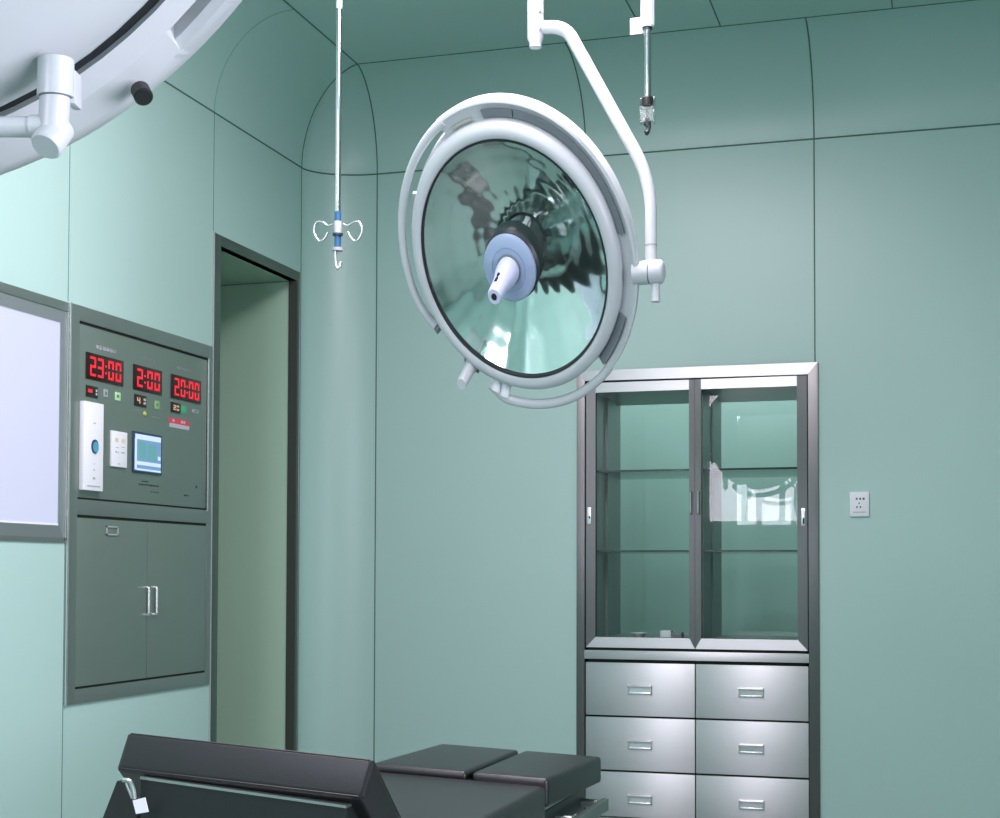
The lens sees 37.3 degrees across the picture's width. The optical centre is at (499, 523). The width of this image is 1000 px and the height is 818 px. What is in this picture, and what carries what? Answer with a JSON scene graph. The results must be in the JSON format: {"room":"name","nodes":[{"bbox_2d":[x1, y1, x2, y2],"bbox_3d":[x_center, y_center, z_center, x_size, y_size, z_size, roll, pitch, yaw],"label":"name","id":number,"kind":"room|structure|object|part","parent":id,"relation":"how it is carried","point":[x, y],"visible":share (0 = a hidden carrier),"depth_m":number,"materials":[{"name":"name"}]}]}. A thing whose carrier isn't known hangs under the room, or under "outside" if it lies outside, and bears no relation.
{"room":"operating room","nodes":[
{"label":"operating room","id":0,"kind":"room"},
{"bbox_2d":[0,82,300,817],"bbox_3d":[-2.642,-0.289,3.274,1.377,2.886,7.522,0,-2,17],"label":"wall","id":1,"kind":"structure","parent":0,"point":[139,226],"depth_m":5.54,"materials":[{"name":"teal paint"}]},
{"bbox_2d":[0,282,69,542],"bbox_3d":[-1.566,-0.348,4.446,0.009,0.796,0.942,0,-2,17],"label":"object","id":2,"kind":"object","parent":1,"relation":"attached to","point":[34,327],"visible":1,"depth_m":4.71,"materials":[{"name":"metal"}]},
{"bbox_2d":[61,547,64,817],"bbox_3d":[-1.437,0.637,4.863,0.004,1.150,0.003,0,-2,17],"label":"trim","id":3,"kind":"structure","parent":1,"relation":"attached to","point":[64,547],"depth_m":4.87,"materials":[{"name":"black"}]},
{"bbox_2d":[68,155,69,295],"bbox_3d":[-1.432,-1.205,4.926,0.004,0.936,0.003,0,-2,17],"label":"trim","id":4,"kind":"structure","parent":1,"relation":"attached to","point":[69,155],"depth_m":4.92,"materials":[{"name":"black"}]},
{"bbox_2d":[63,302,212,705],"bbox_3d":[-1.277,-0.050,5.364,0.028,1.335,0.999,0,-2,17],"label":"control panel","id":5,"kind":"object","parent":1,"relation":"attached to","point":[138,543],"visible":1,"depth_m":5.30,"materials":[{"name":"metal"}]},
{"bbox_3d":[-1.350,0.271,5.155,0.004,0.565,0.458,0,-2,17],"label":"cupboard door","id":6,"kind":"part","parent":5,"relation":"part of","materials":[{"name":"metal"}]},
{"bbox_2d":[110,430,126,467],"bbox_3d":[-1.338,-0.259,5.190,0.008,0.125,0.102,0,-2,17],"label":"switch plate","id":7,"kind":"object","parent":5,"relation":"attached to","point":[118,438],"depth_m":5.18,"materials":[{"name":"grey plastic"}]},
{"bbox_3d":[-1.285,-0.364,5.388,0.004,0.583,0.898,0,-2,17],"label":"control panel","id":8,"kind":"part","parent":5,"relation":"part of","materials":[{"name":"metal"}]},
{"bbox_3d":[-1.276,0.282,5.359,0.019,0.109,0.010,0,-2,17],"label":"handle","id":9,"kind":"part","parent":5,"relation":"part of","materials":[{"name":"silver metal"}]},
{"bbox_3d":[-1.260,0.284,5.413,0.019,0.109,0.010,0,-2,17],"label":"handle","id":10,"kind":"part","parent":5,"relation":"part of","materials":[{"name":"silver metal"}]},
{"bbox_3d":[-1.219,0.286,5.588,0.004,0.565,0.440,0,-2,17],"label":"cupboard door","id":11,"kind":"part","parent":5,"relation":"part of","materials":[{"name":"metal"}]},
{"bbox_2d":[213,113,214,230],"bbox_3d":[-1.141,-1.401,5.898,0.003,0.476,0.003,0,-2,17],"label":"trim","id":12,"kind":"structure","parent":1,"relation":"attached to","point":[214,113],"depth_m":5.89,"materials":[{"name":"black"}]},
{"bbox_2d":[214,9,292,111],"bbox_3d":[-0.976,-1.831,5.863,0.347,0.382,0.004,0,-2,17],"label":"trim","id":13,"kind":"structure","parent":1,"relation":"attached to","point":[291,9],"depth_m":5.89,"materials":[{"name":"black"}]},
{"bbox_2d":[209,232,300,750],"bbox_3d":[-1.040,0.057,6.251,0.043,2.405,0.830,0,-2,17],"label":"door frame","id":14,"kind":"structure","parent":1,"relation":"in","point":[294,325],"depth_m":6.59,"materials":[{"name":"metal"}]},
{"bbox_2d":[221,281,288,285],"bbox_3d":[-1.561,-1.084,6.843,1.280,0.006,0.005,0,-2,17],"label":"trim","id":15,"kind":"structure","parent":1,"relation":"attached to","point":[282,281],"depth_m":6.70,"materials":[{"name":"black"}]},
{"bbox_2d":[301,64,356,166],"bbox_3d":[-0.761,-1.807,6.576,0.393,0.383,0.006,-2,-3,45],"label":"trim","id":16,"kind":"structure","parent":1,"relation":"attached to","point":[355,64],"depth_m":6.64,"materials":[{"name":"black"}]},
{"bbox_2d":[164,81,999,175],"bbox_3d":[0.527,-1.752,2.464,5.186,0.007,7.703,0,-2,17],"label":"trim","id":17,"kind":"structure","parent":1,"relation":"attached to","point":[164,81],"depth_m":6.27,"materials":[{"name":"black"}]},
{"bbox_2d":[165,0,999,173],"bbox_3d":[0.529,-1.942,2.469,5.183,0.380,7.700,0,-2,17],"label":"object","id":18,"kind":"structure","parent":1,"relation":"attached to","point":[938,65],"depth_m":6.23,"materials":[{"name":"teal paint"}]},
{"bbox_2d":[221,251,287,284],"bbox_3d":[-1.763,-1.133,6.173,1.280,0.050,1.522,0,-2,17],"label":"ceiling","id":19,"kind":"structure","parent":0,"point":[234,270],"depth_m":6.49,"materials":[{"name":"green paint"}]},
{"bbox_2d":[298,169,376,760],"bbox_3d":[-0.746,-0.166,6.741,0.350,2.886,0.067,1,-2,-17],"label":"wall","id":20,"kind":"structure","parent":0,"point":[337,535],"depth_m":6.76,"materials":[{"name":"teal paint"}]},
{"bbox_2d":[301,168,301,246],"bbox_3d":[-0.903,-0.169,6.657,0.005,2.886,0.004,0,-2,17],"label":"trim","id":21,"kind":"structure","parent":20,"relation":"attached to","point":[301,168],"depth_m":6.70,"materials":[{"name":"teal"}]},
{"bbox_2d":[573,815,630,817],"bbox_3d":[-0.024,1.197,2.839,6.700,0.100,8.500,0,-2,17],"label":"floor","id":22,"kind":"structure","parent":0,"point":[573,815],"depth_m":6.38,"materials":[{"name":"plastic"}]},
{"bbox_2d":[103,733,608,817],"bbox_3d":[-0.246,0.769,3.148,0.634,0.776,1.535,0,-2,17],"label":"table","id":23,"kind":"object","parent":22,"relation":"on","point":[164,777],"visible":1,"depth_m":2.50,"materials":[{"name":"black leather"}]},
{"bbox_3d":[-0.621,0.448,2.481,0.017,0.027,0.006,0,-2,17],"label":"lever","id":24,"kind":"part","parent":23,"relation":"part of","materials":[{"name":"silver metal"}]},
{"bbox_3d":[-0.621,0.445,2.481,0.026,0.036,0.008,0,-2,17],"label":"lever","id":25,"kind":"part","parent":23,"relation":"part of","materials":[{"name":"silver metal"}]},
{"bbox_3d":[-0.029,0.656,3.635,0.389,0.023,0.435,0,-2,17],"label":"leg plate","id":26,"kind":"part","parent":23,"relation":"part of","materials":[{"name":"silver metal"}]},
{"bbox_3d":[-0.028,0.687,3.626,0.385,0.068,0.430,0,-2,17],"label":"leg frame","id":27,"kind":"part","parent":23,"relation":"part of","materials":[{"name":"black metal"}]},
{"bbox_3d":[0.093,0.700,3.205,0.016,0.030,1.235,0,-2,17],"label":"rail","id":28,"kind":"part","parent":23,"relation":"part of","materials":[{"name":"grey metal"}]},
{"bbox_2d":[576,362,819,817],"bbox_3d":[0.912,0.307,6.579,1.038,1.938,0.602,0,-2,17],"label":"tall cabinet","id":29,"kind":"object","parent":22,"relation":"on","point":[703,723],"visible":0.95,"depth_m":6.33,"materials":[{"name":"metal"}]},
{"bbox_2d":[631,633,646,636],"bbox_3d":[0.621,0.499,6.609,0.072,0.019,0.072,0,-2,17],"label":"dish","id":30,"kind":"object","parent":29,"relation":"in","point":[633,634],"visible":0.88,"depth_m":6.59,"materials":[{"name":"white plastic"}]},
{"bbox_3d":[0.599,1.185,6.346,0.106,0.040,0.014,0,-2,17],"label":"handle","id":31,"kind":"part","parent":29,"relation":"part of","materials":[{"name":"silver metal"}]},
{"bbox_3d":[0.599,0.951,6.354,0.106,0.040,0.014,0,-2,17],"label":"handle","id":32,"kind":"part","parent":29,"relation":"part of","materials":[{"name":"silver metal"}]},
{"bbox_3d":[0.600,0.716,6.362,0.106,0.040,0.014,0,-2,17],"label":"handle","id":33,"kind":"part","parent":29,"relation":"part of","materials":[{"name":"silver metal"}]},
{"bbox_3d":[0.607,-0.038,6.404,0.476,1.153,0.020,0,-2,17],"label":"door","id":34,"kind":"part","parent":29,"relation":"part of","materials":[{"name":"glass"}]},
{"bbox_3d":[0.603,1.169,6.365,0.476,0.192,0.023,0,-2,17],"label":"drawer","id":35,"kind":"part","parent":29,"relation":"part of","materials":[{"name":"metal"}]},
{"bbox_3d":[0.604,0.952,6.372,0.476,0.226,0.023,0,-2,17],"label":"drawer","id":36,"kind":"part","parent":29,"relation":"part of","materials":[{"name":"metal"}]},
{"bbox_3d":[0.605,0.717,6.380,0.476,0.228,0.023,0,-2,17],"label":"drawer","id":37,"kind":"part","parent":29,"relation":"part of","materials":[{"name":"metal"}]},
{"bbox_3d":[0.606,0.516,6.385,0.476,0.045,0.020,0,-2,17],"label":"rail","id":38,"kind":"part","parent":29,"relation":"part of","materials":[{"name":"metal"}]},
{"bbox_3d":[0.617,-0.593,6.420,0.410,0.043,0.020,0,-2,17],"label":"rail","id":39,"kind":"part","parent":29,"relation":"part of","materials":[{"name":"metal"}]},
{"bbox_2d":[599,471,688,479],"bbox_3d":[0.707,-0.220,6.702,0.439,0.008,0.520,0,-2,17],"label":"shelf","id":40,"kind":"object","parent":29,"relation":"attached to","point":[603,475],"depth_m":6.65,"materials":[{"name":"clear glass"}]},
{"bbox_2d":[601,552,688,553],"bbox_3d":[0.706,0.131,6.690,0.439,0.008,0.520,0,-2,17],"label":"shelf","id":41,"kind":"object","parent":29,"relation":"attached to","point":[601,552],"depth_m":6.61,"materials":[{"name":"clear glass"}]},
{"bbox_2d":[660,630,683,637],"bbox_3d":[0.761,0.490,6.546,0.095,0.030,0.060,0,-2,17],"label":"carton","id":42,"kind":"object","parent":29,"relation":"in","point":[663,633],"visible":1,"depth_m":6.52,"materials":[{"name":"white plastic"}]},
{"bbox_3d":[0.814,-0.087,6.320,0.009,0.102,0.024,0,-2,17],"label":"handle","id":43,"kind":"part","parent":29,"relation":"part of","materials":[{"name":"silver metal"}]},
{"bbox_3d":[0.832,0.567,6.315,0.961,0.038,0.037,0,-2,17],"label":"rail","id":44,"kind":"part","parent":29,"relation":"part of","materials":[{"name":"metal"}]},
{"bbox_3d":[0.837,-0.645,6.354,1.038,0.050,0.030,0,-2,17],"label":"frame","id":45,"kind":"part","parent":29,"relation":"part of","materials":[{"name":"metal"}]},
{"bbox_3d":[0.845,-0.087,6.311,0.009,0.102,0.024,0,-2,17],"label":"handle","id":46,"kind":"part","parent":29,"relation":"part of","materials":[{"name":"silver metal"}]},
{"bbox_3d":[1.056,-0.596,6.288,0.404,0.043,0.020,0,-2,17],"label":"rail","id":47,"kind":"part","parent":29,"relation":"part of","materials":[{"name":"metal"}]},
{"bbox_3d":[1.054,1.182,6.209,0.106,0.040,0.014,0,-2,17],"label":"handle","id":48,"kind":"part","parent":29,"relation":"part of","materials":[{"name":"silver metal"}]},
{"bbox_3d":[1.055,0.948,6.217,0.106,0.040,0.014,0,-2,17],"label":"handle","id":49,"kind":"part","parent":29,"relation":"part of","materials":[{"name":"silver metal"}]},
{"bbox_3d":[1.056,0.712,6.225,0.106,0.040,0.014,0,-2,17],"label":"handle","id":50,"kind":"part","parent":29,"relation":"part of","materials":[{"name":"silver metal"}]},
{"bbox_2d":[706,469,796,477],"bbox_3d":[1.153,-0.224,6.568,0.416,0.008,0.520,0,-2,17],"label":"shelf","id":51,"kind":"object","parent":29,"relation":"attached to","point":[710,473],"depth_m":6.55,"materials":[{"name":"clear glass"}]},
{"bbox_3d":[1.062,-0.041,6.267,0.472,1.153,0.020,0,-2,17],"label":"door","id":52,"kind":"part","parent":29,"relation":"part of","materials":[{"name":"glass"}]},
{"bbox_3d":[1.061,0.512,6.248,0.472,0.045,0.020,0,-2,17],"label":"rail","id":53,"kind":"part","parent":29,"relation":"part of","materials":[{"name":"metal"}]},
{"bbox_3d":[1.061,1.165,6.227,0.472,0.192,0.023,0,-2,17],"label":"drawer","id":54,"kind":"part","parent":29,"relation":"part of","materials":[{"name":"metal"}]},
{"bbox_3d":[1.062,0.948,6.234,0.472,0.226,0.023,0,-2,17],"label":"drawer","id":55,"kind":"part","parent":29,"relation":"part of","materials":[{"name":"metal"}]},
{"bbox_3d":[1.062,0.713,6.242,0.472,0.228,0.023,0,-2,17],"label":"drawer","id":56,"kind":"part","parent":29,"relation":"part of","materials":[{"name":"metal"}]},
{"bbox_2d":[710,552,796,553],"bbox_3d":[1.152,0.127,6.556,0.416,0.008,0.520,0,-2,17],"label":"shelf","id":57,"kind":"object","parent":29,"relation":"attached to","point":[710,552],"depth_m":6.53,"materials":[{"name":"clear glass"}]},
{"bbox_2d":[285,0,964,63],"bbox_3d":[0.673,-2.181,2.183,4.938,0.080,7.420,0,-2,17],"label":"ceiling","id":58,"kind":"structure","parent":0,"point":[372,30],"depth_m":5.90,"materials":[{"name":"teal paint"}]},
{"bbox_2d":[0,0,241,174],"bbox_3d":[-0.954,-1.216,1.257,1.857,1.921,0.809,-1,-2,31],"label":"lamp","id":59,"kind":"object","parent":58,"relation":"hanging from","point":[69,68],"visible":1,"depth_m":1.12,"materials":[{"name":"white metal"}]},
{"bbox_3d":[-0.947,-1.219,1.508,1.453,1.897,0.090,-1,-2,36],"label":"arm","id":60,"kind":"part","parent":59,"relation":"part of","materials":[{"name":"white metal"}]},
{"bbox_3d":[-0.286,-0.343,1.181,0.015,0.020,0.020,1,-2,-31],"label":"knob","id":61,"kind":"part","parent":59,"relation":"part of","materials":[{"name":"black plastic"}]},
{"bbox_2d":[283,0,357,64],"bbox_3d":[-1.677,-2.122,2.941,0.006,0.007,7.320,0,-2,17],"label":"trim","id":62,"kind":"structure","parent":58,"relation":"attached to","point":[283,0],"depth_m":6.03,"materials":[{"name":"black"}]},
{"bbox_2d":[313,0,362,270],"bbox_3d":[-0.501,-1.424,4.642,0.169,1.273,0.070,0,-2,17],"label":"hanger","id":63,"kind":"object","parent":58,"relation":"hanging from","point":[337,234],"visible":1,"depth_m":4.63,"materials":[{"name":"white metal"}]},
{"bbox_3d":[-0.506,-1.292,4.639,0.018,0.650,0.018,0,-2,17],"label":"rod","id":64,"kind":"part","parent":63,"relation":"part of","materials":[{"name":"silver metal"}]},
{"bbox_3d":[-0.505,-1.838,4.657,0.019,0.444,0.019,0,-2,17],"label":"rod","id":65,"kind":"part","parent":63,"relation":"part of","materials":[{"name":"white metal"}]},
{"bbox_2d":[398,0,665,408],"bbox_3d":[0.077,-1.201,3.896,0.726,1.767,0.438,0,-2,17],"label":"lamp","id":66,"kind":"object","parent":58,"relation":"hanging from","point":[524,242],"visible":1,"depth_m":3.86,"materials":[{"name":"white metal"}]},
{"bbox_3d":[-0.212,-0.719,4.008,0.045,0.324,0.179,-1,-2,22],"label":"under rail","id":67,"kind":"part","parent":66,"relation":"part of","materials":[{"name":"grey ceramic"}]},
{"bbox_3d":[-0.191,-0.785,3.928,0.190,0.501,0.294,0,-2,17],"label":"hand rail","id":68,"kind":"part","parent":66,"relation":"part of","materials":[{"name":"grey ceramic"}]},
{"bbox_3d":[-0.091,-0.408,4.040,0.036,0.093,0.080,-1,-2,25],"label":"focus handle","id":69,"kind":"part","parent":66,"relation":"part of","materials":[{"name":"white plastic"}]},
{"bbox_2d":[480,108,512,117],"bbox_3d":[-0.007,-1.028,3.712,0.085,0.028,0.022,-1,-2,22],"label":"vent","id":70,"kind":"object","parent":66,"relation":"attached to","point":[484,112],"depth_m":3.71,"materials":[{"name":"grey"}]},
{"bbox_3d":[0.010,-0.622,3.797,0.059,0.134,0.113,0,-2,17],"label":"sterile handle","id":71,"kind":"part","parent":66,"relation":"part of","materials":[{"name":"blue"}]},
{"bbox_3d":[0.026,-0.663,3.843,0.143,0.163,0.093,0,-2,17],"label":"hub plate","id":72,"kind":"part","parent":66,"relation":"part of","materials":[{"name":"blue plastic"}]},
{"bbox_3d":[0.141,-0.368,4.008,0.369,0.110,0.057,-1,-2,28],"label":"hand rail","id":73,"kind":"part","parent":66,"relation":"part of","materials":[{"name":"grey ceramic"}]},
{"bbox_3d":[0.248,-0.982,3.816,0.316,0.668,0.034,0,-2,17],"label":"arm","id":74,"kind":"part","parent":66,"relation":"part of","materials":[{"name":"white metal"}]},
{"bbox_2d":[599,312,625,364],"bbox_3d":[0.295,-0.482,3.869,0.017,0.128,0.112,1,-2,-30],"label":"vent","id":75,"kind":"object","parent":66,"relation":"attached to","point":[612,328],"depth_m":3.85,"materials":[{"name":"grey plastic"}]},
{"bbox_2d":[630,0,654,134],"bbox_3d":[0.405,-1.586,4.219,0.075,0.972,0.042,0,-2,17],"label":"hanger","id":76,"kind":"object","parent":58,"relation":"hanging from","point":[643,25],"visible":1,"depth_m":4.20,"materials":[{"name":"white metal"}]},
{"bbox_3d":[0.419,-1.307,4.204,0.021,0.201,0.021,0,-2,17],"label":"rod","id":77,"kind":"part","parent":76,"relation":"part of","materials":[{"name":"silver metal"}]},
{"bbox_2d":[359,0,974,63],"bbox_3d":[1.695,-2.017,5.746,4.838,0.006,0.005,0,-2,17],"label":"trim","id":78,"kind":"structure","parent":58,"relation":"attached to","point":[965,0],"depth_m":6.02,"materials":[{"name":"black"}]},
{"bbox_2d":[709,0,720,26],"bbox_3d":[-0.163,-2.133,2.485,0.005,0.006,7.320,0,-2,17],"label":"trim","id":79,"kind":"structure","parent":58,"relation":"attached to","point":[709,0],"depth_m":5.85,"materials":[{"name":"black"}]},
{"bbox_2d":[375,125,999,817],"bbox_3d":[1.782,-0.181,6.084,4.893,2.886,0.060,0,-2,17],"label":"wall","id":80,"kind":"structure","parent":0,"point":[476,587],"depth_m":6.21,"materials":[{"name":"teal paint"}]},
{"bbox_2d":[358,65,377,172],"bbox_3d":[-0.593,-1.804,6.628,0.006,0.383,0.386,0,-2,9],"label":"trim","id":81,"kind":"structure","parent":80,"relation":"attached to","point":[358,65],"depth_m":6.73,"materials":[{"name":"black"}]},
{"bbox_2d":[373,174,377,760],"bbox_3d":[-0.569,-0.165,6.761,0.006,2.886,0.005,0,-2,17],"label":"trim","id":82,"kind":"structure","parent":80,"relation":"attached to","point":[377,174],"depth_m":6.76,"materials":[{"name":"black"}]},
{"bbox_2d":[565,43,585,133],"bbox_3d":[0.325,-1.811,6.351,0.006,0.383,0.383,0,-2,17],"label":"trim","id":83,"kind":"structure","parent":80,"relation":"attached to","point":[565,43],"depth_m":6.42,"materials":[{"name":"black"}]},
{"bbox_2d":[805,18,814,137],"bbox_3d":[1.270,-1.818,6.067,0.006,0.383,0.383,0,-2,17],"label":"trim","id":84,"kind":"structure","parent":80,"relation":"attached to","point":[805,18],"depth_m":6.17,"materials":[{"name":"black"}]},
{"bbox_2d":[813,139,815,361],"bbox_3d":[1.323,-1.148,6.225,0.006,0.946,0.005,0,-2,17],"label":"trim","id":85,"kind":"structure","parent":80,"relation":"attached to","point":[813,139],"depth_m":6.22,"materials":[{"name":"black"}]},
{"bbox_2d":[850,492,868,516],"bbox_3d":[1.490,-0.079,6.131,0.079,0.103,0.012,0,-2,17],"label":"wall socket","id":86,"kind":"object","parent":80,"relation":"attached to","point":[859,501],"visible":1,"depth_m":6.13,"materials":[{"name":"white plastic"}]},
{"bbox_2d":[621,400,797,635],"bbox_3d":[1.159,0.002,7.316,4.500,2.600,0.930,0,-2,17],"label":"panel","id":87,"kind":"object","parent":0,"point":[760,591],"depth_m":7.75,"materials":[{"name":"teal glass"}]}
]}

